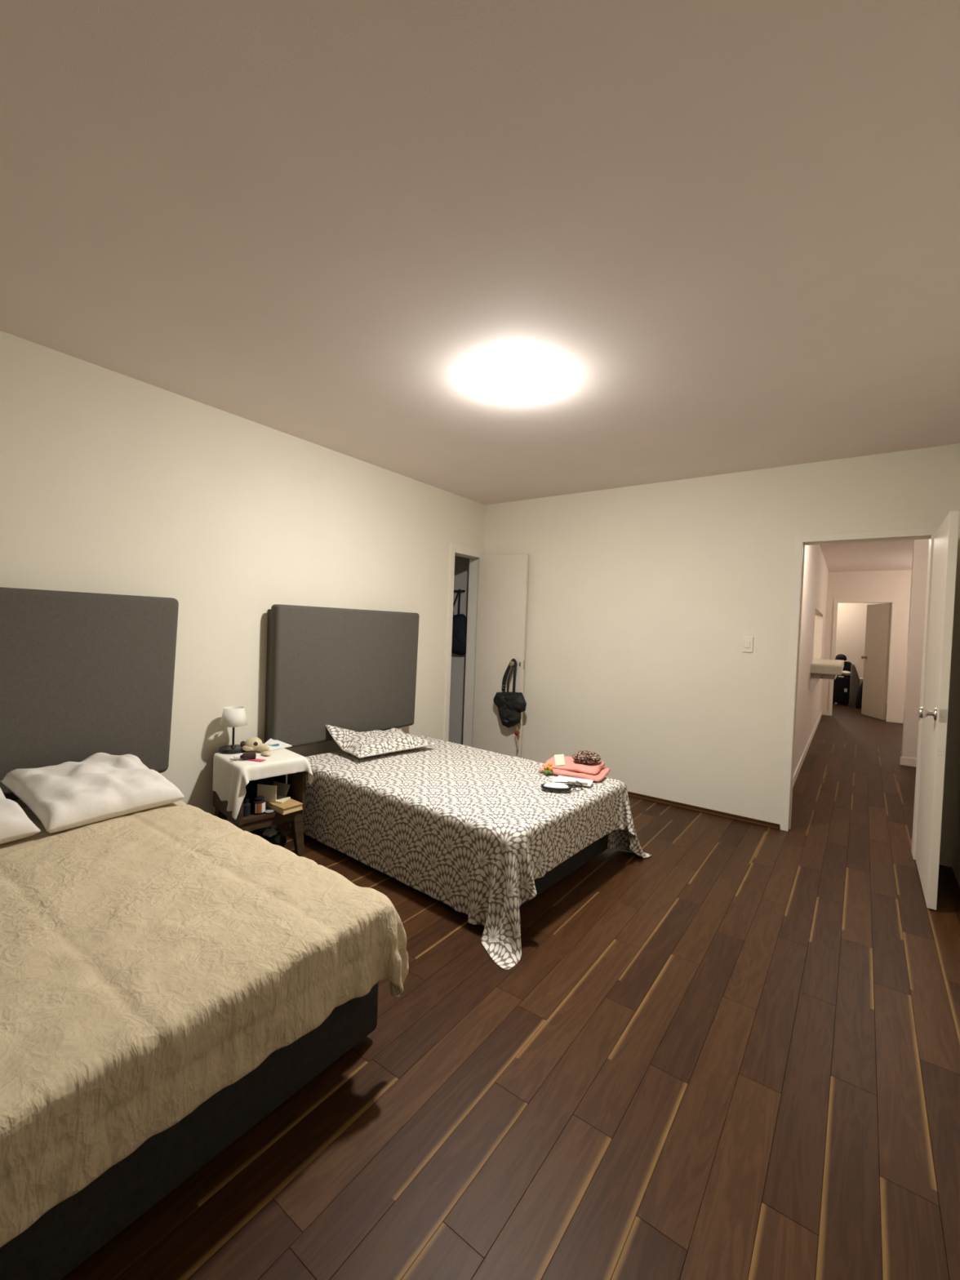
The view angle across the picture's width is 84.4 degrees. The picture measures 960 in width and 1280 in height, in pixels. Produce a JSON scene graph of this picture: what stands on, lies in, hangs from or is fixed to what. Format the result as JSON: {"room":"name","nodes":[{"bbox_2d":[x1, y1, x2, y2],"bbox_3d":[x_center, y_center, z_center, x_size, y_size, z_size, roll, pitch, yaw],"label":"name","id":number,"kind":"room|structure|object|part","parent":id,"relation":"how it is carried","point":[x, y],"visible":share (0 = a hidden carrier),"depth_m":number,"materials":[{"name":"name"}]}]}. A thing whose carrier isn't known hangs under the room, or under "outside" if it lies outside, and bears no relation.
{"room":"bedroom","nodes":[
{"label":"bedroom","id":0,"kind":"room"},
{"bbox_2d":[0,330,484,831],"bbox_3d":[-1.701,-0.064,2.895,0.120,2.500,5.892,3,2,36],"label":"wall","id":1,"kind":"structure","parent":0,"point":[112,482],"depth_m":2.99,"materials":[{"name":"paint"}]},
{"bbox_2d":[0,586,178,800],"bbox_3d":[-2.123,0.233,2.134,0.114,0.912,1.685,3,2,36],"label":"headboard","id":2,"kind":"object","parent":1,"relation":"attached to","point":[82,675],"visible":1,"depth_m":2.44,"materials":[{"name":"fabric"}]},
{"bbox_2d":[264,604,419,748],"bbox_3d":[-0.922,0.230,3.761,0.149,0.897,1.270,3,2,36],"label":"headboard","id":3,"kind":"object","parent":1,"relation":"attached to","point":[353,669],"visible":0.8,"depth_m":3.57,"materials":[{"name":"fabric"}]},
{"bbox_2d":[443,542,483,746],"bbox_3d":[-0.202,0.161,4.978,0.144,2.057,0.505,3,2,36],"label":"trim","id":4,"kind":"structure","parent":1,"relation":"attached to","point":[473,554],"depth_m":5.12,"materials":[{"name":"white wood"}]},
{"bbox_2d":[471,553,528,757],"bbox_3d":[0.158,0.205,4.909,0.544,1.982,0.102,3,2,36],"label":"door","id":5,"kind":"structure","parent":1,"relation":"in","point":[503,580],"depth_m":4.92,"materials":[{"name":"paint"}]},
{"bbox_2d":[493,658,526,728],"bbox_3d":[0.260,0.481,4.752,0.355,0.627,0.107,3,2,36],"label":"handbag","id":6,"kind":"object","parent":5,"relation":"hanging from","point":[509,705],"visible":1,"depth_m":4.72,"materials":[{"name":"black leather"}]},
{"bbox_2d":[514,724,519,749],"bbox_3d":[0.330,0.870,4.736,0.049,0.222,0.049,3,2,36],"label":"keychain","id":7,"kind":"object","parent":6,"relation":"hanging from","point":[517,731],"visible":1,"depth_m":4.73,"materials":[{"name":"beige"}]},
{"bbox_3d":[0.331,0.870,4.735,0.031,0.222,0.014,3,2,36],"label":"cord","id":8,"kind":"part","parent":7,"relation":"part of","materials":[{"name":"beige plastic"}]},
{"bbox_3d":[0.299,0.215,4.786,0.060,0.060,0.067,3,2,36],"label":"knob","id":9,"kind":"part","parent":5,"relation":"part of","materials":[{"name":"gold metal"}]},
{"bbox_2d":[448,555,469,744],"bbox_3d":[-0.355,-0.082,5.604,0.880,2.500,0.060,3,2,36],"label":"wall","id":10,"kind":"structure","parent":0,"point":[455,715],"depth_m":5.47,"materials":[{"name":"paint"}]},
{"bbox_2d":[0,0,959,572],"bbox_3d":[3.263,-1.240,5.974,6.200,0.060,16.900,3,2,36],"label":"ceiling","id":11,"kind":"structure","parent":0,"point":[704,237],"depth_m":1.54,"materials":[{"name":"paint"}]},
{"bbox_2d":[60,702,959,1279],"bbox_3d":[3.170,1.317,6.037,6.200,0.060,16.900,3,2,36],"label":"floor","id":12,"kind":"structure","parent":0,"point":[731,1051],"depth_m":1.52,"materials":[{"name":"brown wood"}]},
{"bbox_2d":[0,806,378,1279],"bbox_3d":[-1.400,0.987,1.590,1.730,0.485,1.415,3,2,36],"label":"double bed","id":13,"kind":"object","parent":12,"relation":"on","point":[73,1229],"visible":0.15,"depth_m":1.18,"materials":[{"name":"fabric"}]},
{"bbox_3d":[-1.405,0.867,1.575,1.730,0.245,1.385,3,2,36],"label":"mattress","id":14,"kind":"part","parent":13,"relation":"part of","materials":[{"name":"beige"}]},
{"bbox_2d":[0,800,408,1247],"bbox_3d":[-1.255,0.986,1.437,1.566,0.500,1.537,3,2,36],"label":"duvet","id":15,"kind":"object","parent":13,"relation":"on","point":[152,960],"visible":0.98,"depth_m":1.27,"materials":[{"name":"beige fabric"}]},
{"bbox_2d":[0,787,40,844],"bbox_3d":[-1.943,0.618,1.815,0.493,0.170,0.550,3,2,33],"label":"pillow","id":16,"kind":"object","parent":15,"relation":"on","point":[15,824],"visible":1,"depth_m":1.88,"materials":[{"name":"fabric"}]},
{"bbox_2d":[0,752,184,833],"bbox_3d":[-1.635,0.613,2.248,0.493,0.180,0.490,3,2,33],"label":"pillow","id":17,"kind":"object","parent":15,"relation":"on","point":[66,795],"visible":1,"depth_m":2.15,"materials":[{"name":"fabric"}]},
{"bbox_2d":[213,771,306,856],"bbox_3d":[-1.250,0.927,2.990,0.406,0.548,0.360,3,2,45],"label":"nightstand","id":18,"kind":"object","parent":12,"relation":"on","point":[297,780],"visible":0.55,"depth_m":2.96,"materials":[{"name":"brown wood"}]},
{"bbox_3d":[-1.476,1.065,3.006,0.076,0.254,0.066,3,2,45],"label":"leg","id":19,"kind":"part","parent":18,"relation":"part of","materials":[{"name":"brown wood"}]},
{"bbox_3d":[-1.366,0.810,2.866,0.390,0.278,0.018,3,2,45],"label":"panel","id":20,"kind":"part","parent":18,"relation":"part of","materials":[{"name":"brown wood"}]},
{"bbox_3d":[-1.242,1.079,2.773,0.076,0.254,0.066,3,2,45],"label":"leg","id":21,"kind":"part","parent":18,"relation":"part of","materials":[{"name":"brown wood"}]},
{"bbox_2d":[243,797,250,816],"bbox_3d":[-1.241,0.884,2.805,0.042,0.091,0.042,3,2,36],"label":"bottle","id":22,"kind":"object","parent":18,"relation":"on","point":[246,806],"visible":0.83,"depth_m":2.79,"materials":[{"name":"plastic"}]},
{"bbox_3d":[-1.239,0.846,2.804,0.030,0.015,0.030,3,2,36],"label":"lid","id":23,"kind":"part","parent":22,"relation":"part of","materials":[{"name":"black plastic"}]},
{"bbox_2d":[252,795,265,814],"bbox_3d":[-1.188,0.888,2.844,0.063,0.085,0.062,3,2,36],"label":"jar","id":24,"kind":"object","parent":18,"relation":"on","point":[259,802],"visible":1,"depth_m":2.82,"materials":[{"name":"black plastic"}]},
{"bbox_3d":[-1.187,0.853,2.844,0.051,0.015,0.051,3,2,36],"label":"lid","id":25,"kind":"part","parent":24,"relation":"part of","materials":[{"name":"black plastic"}]},
{"bbox_2d":[244,777,275,799],"bbox_3d":[-1.284,0.846,3.063,0.144,0.154,0.200,3,2,36],"label":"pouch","id":26,"kind":"object","parent":18,"relation":"on","point":[251,787],"visible":0.28,"depth_m":3.00,"materials":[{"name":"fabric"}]},
{"bbox_2d":[212,748,313,819],"bbox_3d":[-1.222,0.777,2.964,0.434,0.259,0.438,3,2,45],"label":"table cloth","id":27,"kind":"object","parent":18,"relation":"on","point":[231,777],"visible":0.87,"depth_m":2.84,"materials":[{"name":"white fabric"}]},
{"bbox_2d":[218,706,247,754],"bbox_3d":[-1.413,0.512,3.033,0.146,0.250,0.146,3,2,36],"label":"table lamp","id":28,"kind":"object","parent":27,"relation":"on","point":[233,717],"visible":0.94,"depth_m":2.98,"materials":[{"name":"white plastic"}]},
{"bbox_3d":[-1.410,0.437,3.031,0.146,0.100,0.146,3,2,36],"label":"lamp shade","id":29,"kind":"part","parent":28,"relation":"part of","materials":[{"name":"fabric"}]},
{"bbox_2d":[240,737,271,753],"bbox_3d":[-1.285,0.600,3.031,0.160,0.083,0.107,3,2,29],"label":"ornament","id":30,"kind":"object","parent":27,"relation":"on","point":[253,744],"visible":0.98,"depth_m":3.01,"materials":[{"name":"ceramic"}]},
{"bbox_2d":[247,758,265,761],"bbox_3d":[-1.207,0.647,2.855,0.090,0.003,0.036,2,1,16],"label":"card","id":31,"kind":"object","parent":27,"relation":"on","point":[255,759],"visible":0.86,"depth_m":2.85,"materials":[{"name":"red"}]},
{"bbox_2d":[233,752,256,759],"bbox_3d":[-1.268,0.629,2.853,0.111,0.035,0.035,1,2,-24],"label":"bottle","id":32,"kind":"object","parent":31,"relation":"on","point":[250,755],"visible":1,"depth_m":2.84,"materials":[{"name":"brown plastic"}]},
{"bbox_2d":[261,751,271,755],"bbox_3d":[-1.199,0.636,2.967,0.066,0.021,0.043,3,2,36],"label":"seashell","id":33,"kind":"object","parent":27,"relation":"on","point":[265,753],"visible":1,"depth_m":2.95,"materials":[{"name":"ceramic"}]},
{"bbox_2d":[264,738,292,751],"bbox_3d":[-1.237,0.621,3.171,0.158,0.037,0.154,3,2,36],"label":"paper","id":34,"kind":"object","parent":27,"relation":"on","point":[273,744],"visible":0.96,"depth_m":3.16,"materials":[{"name":"paper"}]},
{"bbox_2d":[264,809,274,813],"bbox_3d":[-1.139,0.928,2.858,0.048,0.007,0.048,3,2,36],"label":"saucer","id":35,"kind":"object","parent":18,"relation":"on","point":[267,811],"visible":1,"depth_m":2.86,"materials":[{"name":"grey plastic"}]},
{"bbox_2d":[243,795,302,823],"bbox_3d":[-1.245,0.936,2.985,0.375,0.020,0.324,3,2,45],"label":"shelf","id":36,"kind":"object","parent":18,"relation":"attached to","point":[251,819],"depth_m":2.84,"materials":[{"name":"brown wood"}]},
{"bbox_2d":[265,798,302,814],"bbox_3d":[-1.091,0.915,2.933,0.195,0.034,0.120,3,2,38],"label":"book","id":37,"kind":"object","parent":18,"relation":"on","point":[291,806],"visible":0.69,"depth_m":2.89,"materials":[{"name":"beige paper"}]},
{"bbox_2d":[265,795,290,803],"bbox_3d":[-1.139,0.890,2.958,0.120,0.010,0.090,2,1,11],"label":"book","id":38,"kind":"object","parent":37,"relation":"on","point":[280,799],"visible":0.55,"depth_m":2.94,"materials":[{"name":"beige paper"}]},
{"bbox_2d":[257,783,276,800],"bbox_3d":[-1.176,0.841,2.918,0.110,0.085,0.006,2,1,8],"label":"card","id":39,"kind":"object","parent":38,"relation":"on","point":[268,792],"visible":0.86,"depth_m":2.91,"materials":[{"name":"beige paper"}]},
{"bbox_2d":[273,781,290,796],"bbox_3d":[-1.157,0.859,3.050,0.130,0.067,0.037,3,2,26],"label":"card","id":40,"kind":"object","parent":37,"relation":"on","point":[282,788],"visible":0.71,"depth_m":3.04,"materials":[{"name":"paper"}]},
{"bbox_3d":[-1.125,0.813,3.109,0.390,0.278,0.018,3,2,45],"label":"panel","id":41,"kind":"part","parent":18,"relation":"part of","materials":[{"name":"brown wood"}]},
{"bbox_3d":[-1.035,1.082,2.982,0.076,0.254,0.066,3,2,45],"label":"leg","id":42,"kind":"part","parent":18,"relation":"part of","materials":[{"name":"brown wood"}]},
{"bbox_2d":[250,826,286,847],"bbox_3d":[-1.228,1.137,3.033,0.244,0.145,0.187,3,2,36],"label":"bag","id":43,"kind":"object","parent":12,"relation":"on","point":[273,834],"visible":0.6,"depth_m":2.98,"materials":[{"name":"black plastic"}]},
{"bbox_2d":[519,834,608,907],"bbox_3d":[-0.178,1.012,3.208,1.715,0.445,1.124,3,2,39],"label":"bed","id":44,"kind":"object","parent":12,"relation":"on","point":[589,852],"visible":0.11,"depth_m":2.78,"materials":[{"name":"fabric"}]},
{"bbox_2d":[289,735,651,970],"bbox_3d":[-0.124,1.009,3.155,1.812,0.458,1.444,3,2,39],"label":"bedspread","id":45,"kind":"object","parent":44,"relation":"on","point":[472,830],"visible":0.84,"depth_m":2.67,"materials":[{"name":"fabric"}]},
{"bbox_2d":[325,724,436,758],"bbox_3d":[-0.666,0.658,3.593,0.420,0.173,0.620,3,2,45],"label":"pillow","id":46,"kind":"object","parent":45,"relation":"on","point":[376,742],"visible":1,"depth_m":3.50,"materials":[{"name":"fabric"}]},
{"bbox_2d":[541,762,552,774],"bbox_3d":[0.401,0.762,3.134,0.065,0.064,0.068,3,2,36],"label":"trinket","id":47,"kind":"object","parent":45,"relation":"on","point":[546,771],"visible":1,"depth_m":3.13,"materials":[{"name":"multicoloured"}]},
{"bbox_2d":[541,780,582,791],"bbox_3d":[0.447,0.786,2.859,0.239,0.032,0.126,2,1,-7],"label":"mask","id":48,"kind":"object","parent":45,"relation":"on","point":[553,786],"visible":1,"depth_m":2.82,"materials":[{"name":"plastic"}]},
{"bbox_2d":[551,775,593,786],"bbox_3d":[0.525,0.794,2.990,0.226,0.017,0.130,2,1,12],"label":"envelope","id":49,"kind":"object","parent":45,"relation":"on","point":[584,782],"visible":0.95,"depth_m":2.99,"materials":[{"name":"paper"}]},
{"bbox_2d":[538,755,610,782],"bbox_3d":[0.576,0.768,3.197,0.378,0.064,0.259,3,2,27],"label":"blanket","id":50,"kind":"object","parent":45,"relation":"on","point":[571,768],"visible":0.86,"depth_m":3.13,"materials":[{"name":"pink fabric"}]},
{"bbox_2d":[554,754,564,765],"bbox_3d":[0.482,0.727,3.204,0.063,0.060,0.066,2,1,6],"label":"card","id":51,"kind":"object","parent":50,"relation":"on","point":[559,758],"visible":1,"depth_m":3.20,"materials":[{"name":"paper"}]},
{"bbox_2d":[572,751,600,764],"bbox_3d":[0.647,0.713,3.213,0.169,0.077,0.122,2,1,11],"label":"pouch","id":52,"kind":"object","parent":50,"relation":"on","point":[581,757],"visible":1,"depth_m":3.17,"materials":[{"name":"fabric"}]},
{"bbox_2d":[832,674,849,705],"bbox_3d":[7.359,1.014,10.790,0.280,0.618,0.226,3,2,36],"label":"suitcase","id":53,"kind":"object","parent":12,"relation":"on","point":[841,685],"visible":0.92,"depth_m":10.70,"materials":[{"name":"black plastic"}]},
{"bbox_2d":[841,671,850,675],"bbox_3d":[7.424,0.675,10.741,0.256,0.094,0.212,3,2,36],"label":"garment","id":54,"kind":"object","parent":53,"relation":"on","point":[844,673],"visible":0.69,"depth_m":10.67,"materials":[{"name":"fabric"}]},
{"bbox_2d":[837,661,852,704],"bbox_3d":[7.563,0.924,10.977,0.262,0.962,0.096,3,2,36],"label":"jacket","id":55,"kind":"object","parent":12,"relation":"on","point":[846,667],"visible":0.23,"depth_m":10.93,"materials":[{"name":"black fabric"}]},
{"bbox_2d":[835,653,846,660],"bbox_3d":[7.465,0.358,10.983,0.271,0.132,0.198,2,1,-9],"label":"hat","id":56,"kind":"object","parent":55,"relation":"on","point":[842,657],"visible":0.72,"depth_m":10.92,"materials":[{"name":"black fabric"}]},
{"bbox_2d":[848,664,859,706],"bbox_3d":[7.478,0.908,10.554,0.160,0.850,0.090,3,2,36],"label":"bag","id":57,"kind":"object","parent":12,"relation":"on","point":[855,680],"visible":0.93,"depth_m":10.54,"materials":[{"name":"grey fabric"}]},
{"bbox_2d":[855,680,862,708],"bbox_3d":[7.462,1.004,10.253,0.285,0.767,0.144,3,2,36],"label":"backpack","id":58,"kind":"object","parent":12,"relation":"on","point":[859,697],"visible":0.12,"depth_m":10.27,"materials":[{"name":"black fabric"}]},
{"bbox_2d":[483,443,959,866],"bbox_3d":[1.496,0.022,4.142,3.600,2.500,0.120,3,2,36],"label":"wall","id":59,"kind":"structure","parent":0,"point":[642,600],"depth_m":4.00,"materials":[{"name":"paint"}]},
{"bbox_2d":[627,791,779,829],"bbox_3d":[1.008,1.232,4.406,2.606,0.034,0.022,3,2,36],"label":"baseboard","id":60,"kind":"structure","parent":59,"relation":"attached to","point":[713,812],"depth_m":3.92,"materials":[{"name":"laminate"}]},
{"bbox_2d":[742,636,753,652],"bbox_3d":[1.904,0.032,3.764,0.068,0.110,0.014,3,2,36],"label":"light switch","id":61,"kind":"object","parent":59,"relation":"attached to","point":[748,642],"visible":1,"depth_m":3.76,"materials":[{"name":"beige plastic"}]},
{"bbox_2d":[780,526,939,859],"bbox_3d":[2.450,0.316,3.451,0.756,2.016,0.148,3,2,36],"label":"trim","id":62,"kind":"structure","parent":59,"relation":"attached to","point":[801,541],"depth_m":3.57,"materials":[{"name":"white wood"}]},
{"bbox_2d":[915,511,959,910],"bbox_3d":[2.445,0.351,2.895,0.106,1.957,0.722,3,2,36],"label":"door","id":63,"kind":"structure","parent":59,"relation":"in","point":[934,713],"depth_m":2.65,"materials":[{"name":"paint"}]},
{"bbox_3d":[2.266,0.371,2.680,0.070,0.063,0.063,3,2,36],"label":"knob","id":64,"kind":"part","parent":63,"relation":"part of","materials":[{"name":"silver metal"}]},
{"bbox_3d":[2.265,0.371,2.588,0.028,0.065,0.002,3,2,36],"label":"latch plate","id":65,"kind":"part","parent":63,"relation":"part of","materials":[{"name":"silver metal"}]},
{"bbox_2d":[793,544,828,773],"bbox_3d":[4.061,0.057,6.530,0.100,2.500,6.758,3,2,35],"label":"wall","id":66,"kind":"structure","parent":0,"point":[815,578],"depth_m":5.98,"materials":[{"name":"paint"}]},
{"bbox_2d":[792,711,822,787],"bbox_3d":[4.023,1.265,6.470,0.013,0.085,6.598,3,2,35],"label":"baseboard","id":67,"kind":"structure","parent":66,"relation":"attached to","point":[802,757],"depth_m":5.89,"materials":[{"name":"white wood"}]},
{"bbox_2d":[809,658,844,690],"bbox_3d":[4.580,0.451,7.189,0.609,0.318,2.428,3,2,36],"label":"countertop","id":68,"kind":"structure","parent":66,"relation":"attached to","point":[824,668],"depth_m":6.26,"materials":[{"name":"stone"}]},
{"bbox_2d":[813,569,911,718],"bbox_3d":[6.340,0.076,9.126,4.800,2.500,0.120,3,2,36],"label":"wall","id":69,"kind":"structure","parent":0,"point":[868,584],"depth_m":8.76,"materials":[{"name":"paint"}]},
{"bbox_2d":[822,710,828,715],"bbox_3d":[6.040,1.271,9.254,0.089,0.085,0.020,3,2,36],"label":"baseboard","id":70,"kind":"structure","parent":69,"relation":"attached to","point":[824,712],"depth_m":9.25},
{"bbox_2d":[828,599,896,721],"bbox_3d":[6.493,0.325,9.006,0.850,2.020,0.134,3,2,36],"label":"trim","id":71,"kind":"structure","parent":69,"relation":"attached to","point":[893,602],"depth_m":8.80,"materials":[{"name":"white wood"}]},
{"bbox_2d":[861,603,891,719],"bbox_3d":[6.811,0.355,9.154,0.109,1.955,0.660,2,1,9],"label":"door","id":72,"kind":"structure","parent":69,"relation":"in","point":[878,616],"depth_m":9.10,"materials":[{"name":"paint"}]},
{"bbox_2d":[889,716,903,723],"bbox_3d":[7.402,1.345,8.272,1.569,0.085,0.013,3,2,36],"label":"baseboard","id":73,"kind":"structure","parent":69,"relation":"attached to","point":[900,720],"depth_m":8.67,"materials":[{"name":"white wood"}]},
{"bbox_2d":[835,602,892,699],"bbox_3d":[8.182,0.081,11.669,4.800,2.500,0.100,3,2,36],"label":"wall","id":74,"kind":"structure","parent":0,"point":[851,616],"depth_m":11.60,"materials":[{"name":"paint"}]},
{"bbox_2d":[901,538,928,758],"bbox_3d":[5.352,0.136,5.199,1.790,2.500,0.140,3,2,36],"label":"wall","id":75,"kind":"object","parent":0,"point":[921,547],"visible":0.4,"depth_m":5.63,"materials":[{"name":"paint"}]},
{"bbox_2d":[899,756,916,767],"bbox_3d":[5.257,1.340,5.170,1.805,0.090,0.015,3,2,36],"label":"baseboard","id":76,"kind":"object","parent":75,"relation":"attached to","point":[909,762],"visible":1,"depth_m":5.65,"materials":[{"name":"white wood"}]},
{"bbox_2d":[951,738,959,886],"bbox_3d":[1.184,0.094,0.731,0.100,2.500,5.772,3,2,36],"label":"wall","id":77,"kind":"structure","parent":0,"point":[956,851],"depth_m":3.04,"materials":[{"name":"paint"}]},
{"bbox_3d":[-0.276,-0.505,5.461,0.260,0.026,0.072,3,2,36],"label":"coat rack","id":78,"kind":"object","parent":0,"visible":0},
{"bbox_2d":[451,589,466,655],"bbox_3d":[-0.237,-0.185,5.402,0.361,0.677,0.118,3,2,36],"label":"shoulder bag","id":79,"kind":"object","parent":78,"relation":"hanging from","point":[459,622],"visible":0.56,"depth_m":5.35,"materials":[{"name":"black fabric"}]}
]}

